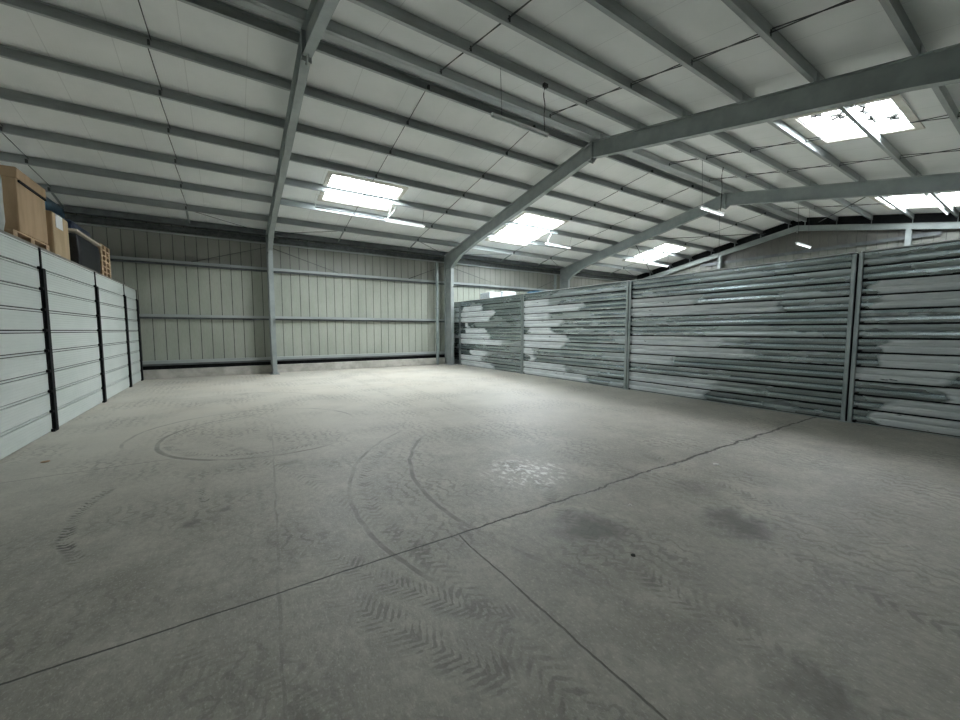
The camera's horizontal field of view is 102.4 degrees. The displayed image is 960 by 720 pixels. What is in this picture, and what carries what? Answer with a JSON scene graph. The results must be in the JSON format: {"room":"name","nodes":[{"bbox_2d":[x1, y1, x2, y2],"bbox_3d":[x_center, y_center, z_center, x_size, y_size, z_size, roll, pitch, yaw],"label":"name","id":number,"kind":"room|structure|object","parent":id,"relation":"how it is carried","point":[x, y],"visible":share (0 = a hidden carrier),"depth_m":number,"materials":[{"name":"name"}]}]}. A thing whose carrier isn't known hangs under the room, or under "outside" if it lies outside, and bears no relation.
{"room":"empty warehouse","nodes":[
{"label":"empty warehouse","id":0,"kind":"room"},
{"bbox_2d":[64,212,633,369],"bbox_3d":[-4.876,-2.309,16.468,36.839,5.284,0.060,-3,5,-33],"label":"wall","id":1,"kind":"structure","parent":0,"point":[161,289],"depth_m":14.71,"materials":[{"name":"grey metal"}]},
{"bbox_2d":[139,314,444,321],"bbox_3d":[-4.824,-1.717,16.423,36.810,0.150,0.143,-3,5,-33],"label":"rail","id":2,"kind":"object","parent":1,"relation":"attached to","point":[142,316],"depth_m":14.56,"materials":[{"name":"metal"}]},
{"bbox_2d":[140,357,445,379],"bbox_3d":[-4.823,0.183,16.568,36.850,0.300,0.150,-3,5,-33],"label":"baseboard","id":3,"kind":"structure","parent":1,"relation":"attached to","point":[256,369],"depth_m":14.71,"materials":[{"name":"grey concrete"}]},
{"bbox_2d":[143,353,523,369],"bbox_3d":[-4.858,-0.034,16.604,36.810,0.123,0.016,-3,5,-33],"label":"strip","id":4,"kind":"object","parent":3,"relation":"on","point":[427,356],"visible":0.44,"depth_m":14.80,"materials":[{"name":"black paint"}]},
{"bbox_2d":[110,255,549,290],"bbox_3d":[-4.824,-3.492,16.287,36.810,0.150,0.143,-3,5,-33],"label":"rail","id":5,"kind":"object","parent":1,"relation":"attached to","point":[115,258],"depth_m":14.78,"materials":[{"name":"metal"}]},
{"bbox_2d":[192,247,264,261],"bbox_3d":[-8.795,-3.709,13.563,2.195,0.735,0.018,-3,5,-32],"label":"rod","id":6,"kind":"object","parent":5,"relation":"attached to","point":[264,247],"visible":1,"depth_m":13.54,"materials":[{"name":"metal"}]},
{"bbox_2d":[275,249,337,272],"bbox_3d":[-6.680,-3.814,14.929,2.375,0.735,0.018,-3,5,-33],"label":"rod","id":7,"kind":"object","parent":5,"relation":"attached to","point":[275,249],"visible":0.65,"depth_m":14.93,"materials":[{"name":"metal"}]},
{"bbox_2d":[142,350,523,365],"bbox_3d":[-4.824,-0.181,16.541,36.810,0.170,0.143,-3,5,-33],"label":"rail","id":8,"kind":"object","parent":1,"relation":"attached to","point":[344,356],"depth_m":14.73,"materials":[{"name":"metal"}]},
{"bbox_2d":[57,204,636,281],"bbox_3d":[-4.823,-4.681,16.194,36.810,0.500,0.130,-3,5,-33],"label":"beam","id":9,"kind":"structure","parent":1,"relation":"attached to","point":[85,220],"depth_m":14.60,"materials":[{"name":"metal"}]},
{"bbox_2d":[0,360,959,719],"bbox_3d":[-0.039,0.997,9.223,37.450,0.200,18.450,-3,5,-33],"label":"floor","id":10,"kind":"structure","parent":0,"point":[434,541],"depth_m":2.72,"materials":[{"name":"concrete"}]},
{"bbox_2d":[37,248,58,431],"bbox_3d":[-6.790,-0.302,6.067,0.044,2.874,0.214,-3,5,-33],"label":"post","id":11,"kind":"object","parent":10,"relation":"on","point":[42,272],"visible":1,"depth_m":6.07,"materials":[{"name":"metal"}]},
{"bbox_2d":[0,232,140,459],"bbox_3d":[-8.022,-0.440,7.876,0.050,2.861,10.440,-3,5,-33],"label":"wall","id":12,"kind":"structure","parent":10,"relation":"on","point":[25,416],"depth_m":6.42,"materials":[{"name":"grey metal"}]},
{"bbox_2d":[0,229,133,288],"bbox_3d":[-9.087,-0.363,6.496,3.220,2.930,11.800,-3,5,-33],"label":"deck","id":13,"kind":"object","parent":12,"relation":"on","point":[1,231],"visible":0.03,"depth_m":6.60,"materials":[{"name":"grey paint"}]},
{"bbox_2d":[0,176,4,230],"bbox_3d":[-6.686,-2.119,4.647,1.042,0.851,0.758,-3,5,-33],"label":"wrapped bundle","id":14,"kind":"object","parent":13,"relation":"on","point":[2,215],"visible":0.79,"depth_m":5.19,"materials":[{"name":"grey plastic"}]},
{"bbox_2d":[4,228,49,250],"bbox_3d":[-7.546,-1.852,5.860,1.040,0.132,1.350,-3,5,-33],"label":"wooden pallet","id":15,"kind":"object","parent":13,"relation":"on","point":[14,232],"visible":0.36,"depth_m":6.04,"materials":[{"name":"brown wood"}]},
{"bbox_2d":[0,165,47,244],"bbox_3d":[-7.580,-2.390,5.886,1.087,0.934,1.110,-3,5,-33],"label":"cardboard box","id":16,"kind":"object","parent":15,"relation":"on","point":[24,200],"visible":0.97,"depth_m":5.88,"materials":[{"name":"brown cardboard"}]},
{"bbox_2d":[45,196,64,218],"bbox_3d":[-10.750,-2.939,9.131,1.077,1.799,1.452,-3,5,-33],"label":"load","id":17,"kind":"object","parent":13,"relation":"on","point":[50,205],"visible":0.09,"depth_m":9.35},
{"bbox_2d":[45,210,69,259],"bbox_3d":[-8.210,-2.267,6.962,0.956,0.796,0.810,-3,5,-33],"label":"cardboard box","id":18,"kind":"object","parent":13,"relation":"on","point":[57,227],"visible":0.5,"depth_m":7.04,"materials":[{"name":"brown cardboard"}]},
{"bbox_2d":[68,233,100,272],"bbox_3d":[-9.125,-2.304,8.324,1.051,0.656,1.628,-3,5,-33],"label":"load","id":19,"kind":"object","parent":13,"relation":"on","point":[83,252],"visible":0.28,"depth_m":8.26},
{"bbox_2d":[68,228,100,245],"bbox_3d":[-9.160,-2.692,8.331,1.080,0.043,1.750,-3,5,-33],"label":"sheet","id":20,"kind":"object","parent":19,"relation":"on","point":[70,230],"visible":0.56,"depth_m":8.28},
{"bbox_2d":[64,219,90,237],"bbox_3d":[-9.183,-2.837,8.307,0.894,0.196,1.339,-3,5,-33],"label":"bundle","id":21,"kind":"object","parent":20,"relation":"on","point":[71,224],"visible":0.19,"depth_m":8.23,"materials":[{"name":"blue plastic"}]},
{"bbox_2d":[100,271,110,277],"bbox_3d":[-9.884,-2.142,9.642,0.840,0.132,0.860,-3,5,-33],"label":"wooden pallet","id":22,"kind":"object","parent":13,"relation":"on","point":[101,272],"visible":0.17,"depth_m":9.80,"materials":[{"name":"brown wood"}]},
{"bbox_2d":[100,265,110,274],"bbox_3d":[-9.884,-2.275,9.632,0.840,0.132,0.860,-3,5,-33],"label":"wooden pallet","id":23,"kind":"object","parent":22,"relation":"on","point":[103,268],"visible":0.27,"depth_m":9.80,"materials":[{"name":"brown wood"}]},
{"bbox_2d":[100,260,110,269],"bbox_3d":[-9.884,-2.408,9.621,0.840,0.132,0.860,-3,5,-33],"label":"wooden pallet","id":24,"kind":"object","parent":23,"relation":"on","point":[103,263],"visible":0.23,"depth_m":9.79,"materials":[{"name":"brown wood"}]},
{"bbox_2d":[100,254,110,264],"bbox_3d":[-9.884,-2.542,9.611,0.840,0.132,0.860,-3,5,-33],"label":"wooden pallet","id":25,"kind":"object","parent":24,"relation":"on","point":[102,257],"visible":0.17,"depth_m":9.77,"materials":[{"name":"brown wood"}]},
{"bbox_2d":[98,248,109,258],"bbox_3d":[-9.884,-2.675,9.601,0.840,0.132,0.860,-3,5,-33],"label":"wooden pallet","id":26,"kind":"object","parent":25,"relation":"on","point":[101,251],"visible":0.22,"depth_m":9.76,"materials":[{"name":"brown wood"}]},
{"bbox_2d":[97,243,109,253],"bbox_3d":[-9.884,-2.808,9.591,0.840,0.132,0.860,-3,5,-33],"label":"wooden pallet","id":27,"kind":"object","parent":26,"relation":"on","point":[102,247],"visible":0.24,"depth_m":9.76,"materials":[{"name":"brown wood"}]},
{"bbox_2d":[93,272,106,402],"bbox_3d":[-8.383,-0.490,8.519,0.044,2.874,0.214,-3,5,-33],"label":"post","id":28,"kind":"object","parent":10,"relation":"on","point":[98,315],"visible":1,"depth_m":8.52,"materials":[{"name":"metal"}]},
{"bbox_2d":[123,284,132,386],"bbox_3d":[-9.878,-0.667,10.820,0.044,2.874,0.214,-3,5,-33],"label":"post","id":29,"kind":"object","parent":10,"relation":"on","point":[124,296],"visible":1,"depth_m":10.81,"materials":[{"name":"metal"}]},
{"bbox_2d":[136,291,143,380],"bbox_3d":[-10.813,-0.777,12.260,0.044,2.874,0.214,-3,5,-33],"label":"post","id":30,"kind":"object","parent":10,"relation":"on","point":[137,302],"visible":1,"depth_m":12.25,"materials":[{"name":"metal"}]},
{"bbox_2d":[265,0,339,374],"bbox_3d":[-3.034,-2.352,6.990,0.300,6.820,17.532,-3,5,-33],"label":"frame","id":31,"kind":"object","parent":10,"relation":"on","point":[319,13],"visible":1,"depth_m":8.20,"materials":[{"name":"paint"}]},
{"bbox_2d":[225,0,800,221],"bbox_3d":[-0.025,-5.953,8.668,36.810,0.045,0.180,-3,5,-33],"label":"channel","id":32,"kind":"object","parent":31,"relation":"attached to","point":[245,4],"visible":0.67,"depth_m":8.17,"materials":[{"name":"metal"}]},
{"bbox_2d":[434,262,438,364],"bbox_3d":[-2.007,-2.145,18.015,0.130,4.720,0.190,-3,5,-33],"label":"pipe","id":33,"kind":"object","parent":10,"relation":"on","point":[436,263],"visible":1,"depth_m":17.96,"materials":[{"name":"metal"}]},
{"bbox_2d":[458,302,461,364],"bbox_3d":[-0.939,-1.229,17.976,0.075,2.900,0.215,-3,5,-33],"label":"post","id":34,"kind":"object","parent":10,"relation":"on","point":[460,306],"visible":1,"depth_m":17.97,"materials":[{"name":"grey metal"}]},
{"bbox_2d":[497,291,515,295],"bbox_3d":[1.220,-1.573,18.835,0.737,3.454,0.841,-3,5,-33],"label":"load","id":35,"kind":"object","parent":10,"relation":"on","point":[504,293],"visible":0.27,"depth_m":18.31},
{"bbox_2d":[519,294,524,373],"bbox_3d":[1.546,-0.936,14.152,0.075,2.900,0.215,-3,5,-33],"label":"post","id":36,"kind":"object","parent":10,"relation":"on","point":[522,296],"visible":1,"depth_m":14.14,"materials":[{"name":"grey metal"}]},
{"bbox_2d":[553,275,556,289],"bbox_3d":[4.245,-2.455,22.054,0.130,4.720,0.190,-3,5,-33],"label":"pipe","id":37,"kind":"object","parent":10,"relation":"on","point":[555,276],"visible":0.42,"depth_m":21.84,"materials":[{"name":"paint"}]},
{"bbox_2d":[622,281,632,389],"bbox_3d":[3.981,-0.648,10.403,0.075,2.900,0.215,-3,5,-33],"label":"post","id":38,"kind":"object","parent":10,"relation":"on","point":[629,284],"visible":1,"depth_m":10.41,"materials":[{"name":"grey metal"}]},
{"bbox_2d":[444,43,959,364],"bbox_3d":[3.143,-2.658,10.979,0.300,6.820,17.532,-3,5,-33],"label":"frame","id":39,"kind":"object","parent":10,"relation":"on","point":[938,67],"visible":1,"depth_m":7.57,"materials":[{"name":"paint"}]},
{"bbox_2d":[454,239,959,437],"bbox_3d":[3.502,-0.734,11.289,0.082,2.936,17.580,-3,5,-33],"label":"wall","id":40,"kind":"structure","parent":10,"relation":"on","point":[767,336],"depth_m":7.77,"materials":[{"name":"grey metal"}]},
{"bbox_2d":[717,256,721,268],"bbox_3d":[13.371,-2.935,21.726,0.162,5.727,0.160,-3,5,-33],"label":"post","id":41,"kind":"object","parent":10,"relation":"on","point":[719,263],"visible":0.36,"depth_m":21.51,"materials":[{"name":"metal"}]},
{"bbox_2d":[560,172,959,288],"bbox_3d":[9.438,-2.970,15.045,0.300,6.820,17.532,-3,5,-33],"label":"frame","id":42,"kind":"object","parent":10,"relation":"on","point":[946,182],"visible":0.81,"depth_m":13.16,"materials":[{"name":"paint"}]},
{"bbox_2d":[635,222,959,279],"bbox_3d":[15.271,-3.159,18.820,0.300,6.620,17.532,-3,5,-33],"label":"frame","id":43,"kind":"object","parent":10,"relation":"on","point":[928,225],"visible":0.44,"depth_m":17.85,"materials":[{"name":"paint"}]},
{"bbox_2d":[0,152,672,268],"bbox_3d":[-3.478,-5.063,14.082,36.810,0.390,0.082,-3,5,-33],"label":"roof purlin","id":44,"kind":"structure","parent":43,"relation":"attached to","point":[7,157],"depth_m":11.51,"materials":[{"name":"metal"}]},
{"bbox_2d":[37,183,652,275],"bbox_3d":[-4.201,-4.890,15.215,36.810,0.390,0.082,-3,5,-33],"label":"roof purlin","id":45,"kind":"structure","parent":43,"relation":"attached to","point":[53,189],"depth_m":13.42,"materials":[{"name":"metal"}]},
{"bbox_2d":[0,123,691,261],"bbox_3d":[-2.810,-5.224,13.035,36.810,0.390,0.082,-3,5,-33],"label":"roof purlin","id":46,"kind":"structure","parent":43,"relation":"attached to","point":[6,128],"depth_m":10.74,"materials":[{"name":"metal"}]},
{"bbox_2d":[385,204,425,227],"bbox_3d":[-2.550,-4.977,13.316,1.470,0.572,0.202,-3,5,-33],"label":"strip light","id":47,"kind":"object","parent":46,"relation":"hanging from","point":[387,219],"visible":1,"depth_m":13.30,"materials":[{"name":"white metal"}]},
{"bbox_2d":[315,194,396,217],"bbox_3d":[-3.933,-4.931,12.451,2.617,0.464,0.080,-3,5,-33],"label":"cable conduit","id":48,"kind":"object","parent":47,"relation":"attached to","point":[316,194],"visible":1,"depth_m":12.39,"materials":[{"name":"plastic"}]},
{"bbox_2d":[315,207,383,218],"bbox_3d":[-4.126,-4.711,12.373,2.160,0.028,0.028,-3,5,-33],"label":"pipe","id":49,"kind":"object","parent":48,"relation":"attached to","point":[315,207],"visible":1,"depth_m":12.31,"materials":[{"name":"metal"}]},
{"bbox_2d":[545,233,571,248],"bbox_3d":[3.556,-5.320,17.257,1.520,0.494,0.201,-3,5,-33],"label":"strip light","id":50,"kind":"object","parent":46,"relation":"hanging from","point":[547,243],"visible":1,"depth_m":17.25,"materials":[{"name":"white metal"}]},
{"bbox_2d":[624,249,647,262],"bbox_3d":[8.269,-5.488,20.305,1.850,0.622,0.202,-3,5,-33],"label":"strip light","id":51,"kind":"object","parent":46,"relation":"hanging from","point":[629,249],"visible":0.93,"depth_m":20.25,"materials":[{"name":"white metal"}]},
{"bbox_2d":[648,252,667,266],"bbox_3d":[9.905,-5.554,21.363,1.850,0.651,0.202,-3,5,-33],"label":"strip light","id":52,"kind":"object","parent":46,"relation":"hanging from","point":[652,252],"visible":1,"depth_m":21.33,"materials":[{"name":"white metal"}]},
{"bbox_2d":[0,87,714,254],"bbox_3d":[-2.146,-5.382,11.996,36.810,0.390,0.082,-3,5,-33],"label":"roof purlin","id":53,"kind":"structure","parent":43,"relation":"attached to","point":[7,94],"depth_m":9.75,"materials":[{"name":"metal"}]},
{"bbox_2d":[0,44,737,246],"bbox_3d":[-1.494,-5.539,10.973,36.810,0.390,0.082,-3,5,-33],"label":"roof purlin","id":54,"kind":"structure","parent":43,"relation":"attached to","point":[7,52],"depth_m":8.75,"materials":[{"name":"metal"}]},
{"bbox_2d":[0,0,763,237],"bbox_3d":[-0.836,-5.696,9.943,36.810,0.390,0.082,-3,5,-33],"label":"roof purlin","id":55,"kind":"structure","parent":43,"relation":"attached to","point":[38,7],"depth_m":7.82,"materials":[{"name":"metal"}]},
{"bbox_2d":[178,0,791,227],"bbox_3d":[-0.200,-5.848,8.946,36.810,0.390,0.082,-3,5,-33],"label":"roof purlin","id":56,"kind":"structure","parent":43,"relation":"attached to","point":[216,7],"depth_m":8.07,"materials":[{"name":"metal"}]},
{"bbox_2d":[0,123,64,208],"bbox_3d":[-10.742,-4.938,7.200,2.053,1.694,8.367,-3,5,-33],"label":"rod","id":57,"kind":"object","parent":56,"relation":"attached to","point":[53,194],"visible":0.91,"depth_m":10.03,"materials":[{"name":"metal"}]},
{"bbox_2d":[138,0,263,232],"bbox_3d":[-6.533,-5.147,9.918,2.232,1.694,8.367,-3,5,-33],"label":"rod","id":58,"kind":"object","parent":56,"relation":"attached to","point":[188,219],"visible":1,"depth_m":8.60,"materials":[{"name":"metal"}]},
{"bbox_2d":[274,91,424,241],"bbox_3d":[-4.388,-5.253,11.304,2.412,1.694,8.367,-3,5,-33],"label":"rod","id":59,"kind":"object","parent":56,"relation":"attached to","point":[424,91],"visible":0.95,"depth_m":12.21,"materials":[{"name":"metal"}]},
{"bbox_2d":[465,173,647,260],"bbox_3d":[2.096,-5.574,15.491,3.142,1.694,8.367,-3,5,-33],"label":"rod","id":60,"kind":"object","parent":56,"relation":"attached to","point":[647,173],"visible":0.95,"depth_m":16.45,"materials":[{"name":"metal"}]},
{"bbox_2d":[610,215,759,275],"bbox_3d":[11.587,-6.045,21.622,2.672,1.694,8.367,-3,5,-33],"label":"rod","id":61,"kind":"object","parent":56,"relation":"attached to","point":[759,215],"visible":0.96,"depth_m":20.75,"materials":[{"name":"metal"}]},
{"bbox_2d":[246,0,806,224],"bbox_3d":[0.111,-5.825,8.467,36.810,0.390,0.082,-3,5,-33],"label":"roof purlin","id":62,"kind":"structure","parent":43,"relation":"attached to","point":[283,7],"depth_m":8.13,"materials":[{"name":"metal"}]},
{"bbox_2d":[439,0,531,71],"bbox_3d":[1.361,-4.863,4.585,0.098,1.649,7.925,-3,5,-33],"label":"rod","id":63,"kind":"object","parent":62,"relation":"attached to","point":[525,4],"visible":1,"depth_m":6.41,"materials":[{"name":"metal"}]},
{"bbox_2d":[549,0,854,116],"bbox_3d":[3.870,-4.988,6.206,0.098,1.649,7.925,-3,5,-33],"label":"rod","id":64,"kind":"object","parent":62,"relation":"attached to","point":[846,1],"visible":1,"depth_m":6.13,"materials":[{"name":"metal"}]},
{"bbox_2d":[669,112,959,164],"bbox_3d":[8.151,-5.200,8.971,0.098,1.649,7.925,-3,5,-33],"label":"rod","id":65,"kind":"object","parent":62,"relation":"attached to","point":[959,112],"visible":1,"depth_m":8.95,"materials":[{"name":"metal"}]},
{"bbox_2d":[783,199,958,209],"bbox_3d":[15.268,-5.553,13.568,0.098,1.649,7.925,-3,5,-33],"label":"rod","id":66,"kind":"object","parent":62,"relation":"attached to","point":[945,199],"visible":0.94,"depth_m":14.75,"materials":[{"name":"metal"}]},
{"bbox_2d":[348,0,837,224],"bbox_3d":[0.736,-5.528,7.521,36.810,0.390,0.082,-3,5,-33],"label":"roof purlin","id":67,"kind":"structure","parent":43,"relation":"attached to","point":[383,8],"depth_m":7.57,"materials":[{"name":"metal"}]},
{"bbox_2d":[490,68,548,137],"bbox_3d":[0.799,-5.059,7.543,1.400,1.020,0.105,-3,5,-33],"label":"strip light","id":68,"kind":"object","parent":67,"relation":"hanging from","point":[493,115],"visible":1,"depth_m":7.56,"materials":[{"name":"white metal"}]},
{"bbox_2d":[699,160,724,234],"bbox_3d":[6.964,-4.390,11.599,1.350,2.940,0.105,-3,5,-33],"label":"strip light","id":69,"kind":"object","parent":67,"relation":"hanging from","point":[701,206],"visible":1,"depth_m":11.65,"materials":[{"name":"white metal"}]},
{"bbox_2d":[795,208,811,247],"bbox_3d":[12.973,-5.354,15.429,1.450,1.600,0.105,-3,5,-33],"label":"strip light","id":70,"kind":"object","parent":67,"relation":"hanging from","point":[797,243],"visible":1,"depth_m":15.34,"materials":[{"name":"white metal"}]},
{"bbox_2d":[457,0,872,223],"bbox_3d":[1.356,-5.233,6.584,36.810,0.390,0.082,-3,5,-33],"label":"roof purlin","id":71,"kind":"structure","parent":43,"relation":"attached to","point":[489,8],"depth_m":7.19,"materials":[{"name":"metal"}]},
{"bbox_2d":[649,233,765,239],"bbox_3d":[10.811,-6.069,19.045,7.385,0.636,0.032,-1,4,-8],"label":"brace","id":72,"kind":"object","parent":43,"relation":"attached to","point":[757,233],"visible":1,"depth_m":19.09,"materials":[{"name":"metal"}]},
{"bbox_2d":[585,0,913,222],"bbox_3d":[2.008,-4.923,5.598,36.810,0.390,0.082,-3,5,-33],"label":"roof purlin","id":73,"kind":"structure","parent":43,"relation":"attached to","point":[613,9],"depth_m":6.76,"materials":[{"name":"metal"}]},
{"bbox_2d":[721,0,958,221],"bbox_3d":[2.639,-4.623,4.645,36.810,0.390,0.082,-3,5,-33],"label":"roof purlin","id":74,"kind":"structure","parent":43,"relation":"attached to","point":[743,9],"depth_m":6.37,"materials":[{"name":"metal"}]},
{"bbox_2d":[924,193,948,214],"bbox_3d":[16.092,-5.385,13.457,3.750,0.171,0.283,-3,5,-33],"label":"strip light","id":75,"kind":"object","parent":74,"relation":"hanging from","point":[927,195],"visible":0.96,"depth_m":13.34,"materials":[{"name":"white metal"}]},
{"bbox_2d":[819,197,864,221],"bbox_3d":[13.774,-5.748,14.482,0.032,0.734,7.609,2,5,29],"label":"brace","id":76,"kind":"object","parent":43,"relation":"attached to","point":[863,197],"visible":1,"depth_m":14.76,"materials":[{"name":"metal"}]},
{"bbox_2d":[879,0,959,134],"bbox_3d":[3.291,-4.312,3.658,36.810,0.390,0.082,-3,5,-33],"label":"roof purlin","id":77,"kind":"structure","parent":43,"relation":"attached to","point":[893,9],"depth_m":5.43,"materials":[{"name":"metal"}]},
{"bbox_3d":[4.417,-3.777,1.957,36.810,0.390,0.082,-3,5,-33],"label":"roof purlin","id":78,"kind":"structure","parent":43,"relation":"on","visible":0},
{"bbox_2d":[710,148,959,180],"bbox_3d":[10.215,-5.302,10.304,0.098,1.649,7.925,-3,5,-33],"label":"rod","id":79,"kind":"object","parent":78,"relation":"attached to","point":[958,148],"visible":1,"depth_m":10.46,"materials":[{"name":"metal"}]},
{"bbox_2d":[838,253,867,422],"bbox_3d":[6.422,-0.360,6.645,0.075,2.900,0.215,-3,5,-33],"label":"post","id":80,"kind":"object","parent":10,"relation":"on","point":[855,294],"visible":1,"depth_m":6.66,"materials":[{"name":"grey metal"}]},
{"bbox_2d":[904,228,911,245],"bbox_3d":[17.258,-2.451,15.744,0.162,5.678,0.160,-3,5,-33],"label":"post","id":81,"kind":"object","parent":10,"relation":"on","point":[908,233],"visible":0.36,"depth_m":15.52,"materials":[{"name":"metal"}]},
{"bbox_2d":[0,0,959,275],"bbox_3d":[-0.025,-5.256,8.722,37.350,1.874,18.300,-3,5,-33],"label":"ceiling","id":82,"kind":"structure","parent":0,"point":[855,35],"depth_m":8.46,"materials":[{"name":"white metal"}]},
{"bbox_2d":[317,170,407,212],"bbox_3d":[-3.797,-5.460,12.470,2.440,0.566,1.740,-3,5,-33],"label":"window","id":83,"kind":"structure","parent":82,"relation":"attached to","point":[334,179],"depth_m":12.50,"materials":[{"name":"white glass"}]},
{"bbox_2d":[408,131,528,254],"bbox_3d":[-0.175,-5.462,14.025,1.803,1.694,8.367,-3,5,-33],"label":"rod","id":84,"kind":"object","parent":82,"relation":"attached to","point":[528,131],"visible":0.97,"depth_m":12.95,"materials":[{"name":"metal"}]},
{"bbox_2d":[485,212,568,246],"bbox_3d":[1.981,-5.699,16.742,2.390,0.780,2.840,-3,5,-33],"label":"window","id":85,"kind":"structure","parent":82,"relation":"attached to","point":[529,218],"depth_m":16.73,"materials":[{"name":"white glass"}]},
{"bbox_2d":[538,188,687,264],"bbox_3d":[6.145,-5.775,18.107,1.743,1.694,8.367,-3,5,-33],"label":"rod","id":86,"kind":"object","parent":82,"relation":"attached to","point":[687,188],"visible":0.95,"depth_m":17.42,"materials":[{"name":"metal"}]},
{"bbox_2d":[622,242,689,263],"bbox_3d":[9.933,-6.094,21.878,2.240,0.761,2.740,-3,5,-33],"label":"window","id":87,"kind":"structure","parent":82,"relation":"attached to","point":[666,246],"depth_m":21.83,"materials":[{"name":"white"}]},
{"bbox_2d":[781,94,924,145],"bbox_3d":[8.049,-5.245,8.489,2.190,0.564,2.030,-3,5,-33],"label":"window","id":88,"kind":"structure","parent":82,"relation":"attached to","point":[809,128],"depth_m":8.62,"materials":[{"name":"white glass"}]},
{"bbox_2d":[810,114,821,118],"bbox_3d":[7.360,-5.447,8.552,0.476,0.087,0.204,-2,5,-22],"label":"twig","id":89,"kind":"object","parent":88,"relation":"on","point":[818,115],"visible":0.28,"depth_m":8.58,"materials":[{"name":"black plant"}]},
{"bbox_2d":[829,112,845,120],"bbox_3d":[7.906,-5.387,8.559,0.372,0.084,0.283,-3,5,-33],"label":"twig","id":90,"kind":"object","parent":88,"relation":"on","point":[839,115],"visible":0.94,"depth_m":8.51,"materials":[{"name":"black plant"}]},
{"bbox_2d":[858,105,876,122],"bbox_3d":[8.125,-5.283,8.232,1.537,0.086,0.294,-3,5,-33],"label":"twig","id":91,"kind":"object","parent":88,"relation":"on","point":[863,111],"visible":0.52,"depth_m":8.23,"materials":[{"name":"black plant"}]},
{"bbox_2d":[885,113,900,120],"bbox_3d":[8.892,-5.223,8.309,0.297,0.080,0.225,-3,5,-33],"label":"twig","id":92,"kind":"object","parent":88,"relation":"on","point":[894,116],"visible":1,"depth_m":8.29,"materials":[{"name":"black plant"}]},
{"bbox_2d":[869,191,959,209],"bbox_3d":[15.723,-5.657,13.455,2.690,0.732,2.590,-3,5,-33],"label":"window","id":93,"kind":"structure","parent":82,"relation":"attached to","point":[950,196],"depth_m":14.00,"materials":[{"name":"white glass"}]},
{"bbox_2d":[480,292,500,298],"bbox_3d":[0.495,-1.496,18.370,0.663,3.372,0.842,-3,5,-33],"label":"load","id":94,"kind":"object","parent":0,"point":[488,294],"visible":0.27,"depth_m":17.96},
{"bbox_2d":[666,217,959,275],"bbox_3d":[15.461,-3.369,18.934,0.060,7.020,17.789,-3,5,-33],"label":"wall","id":95,"kind":"structure","parent":0,"point":[817,239],"depth_m":18.09,"materials":[{"name":"grey metal"}]},
{"bbox_2d":[637,212,959,278],"bbox_3d":[15.429,-5.800,18.720,0.016,2.132,17.800,-3,5,-33],"label":"trim","id":96,"kind":"structure","parent":95,"relation":"attached to","point":[922,217],"depth_m":17.69,"materials":[{"name":"black paint"}]},
{"bbox_2d":[700,231,941,266],"bbox_3d":[15.376,-5.204,18.732,0.141,0.150,9.100,-3,5,-33],"label":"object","id":97,"kind":"object","parent":95,"relation":"attached to","point":[936,232],"visible":1,"depth_m":17.63,"materials":[{"name":"metal"}]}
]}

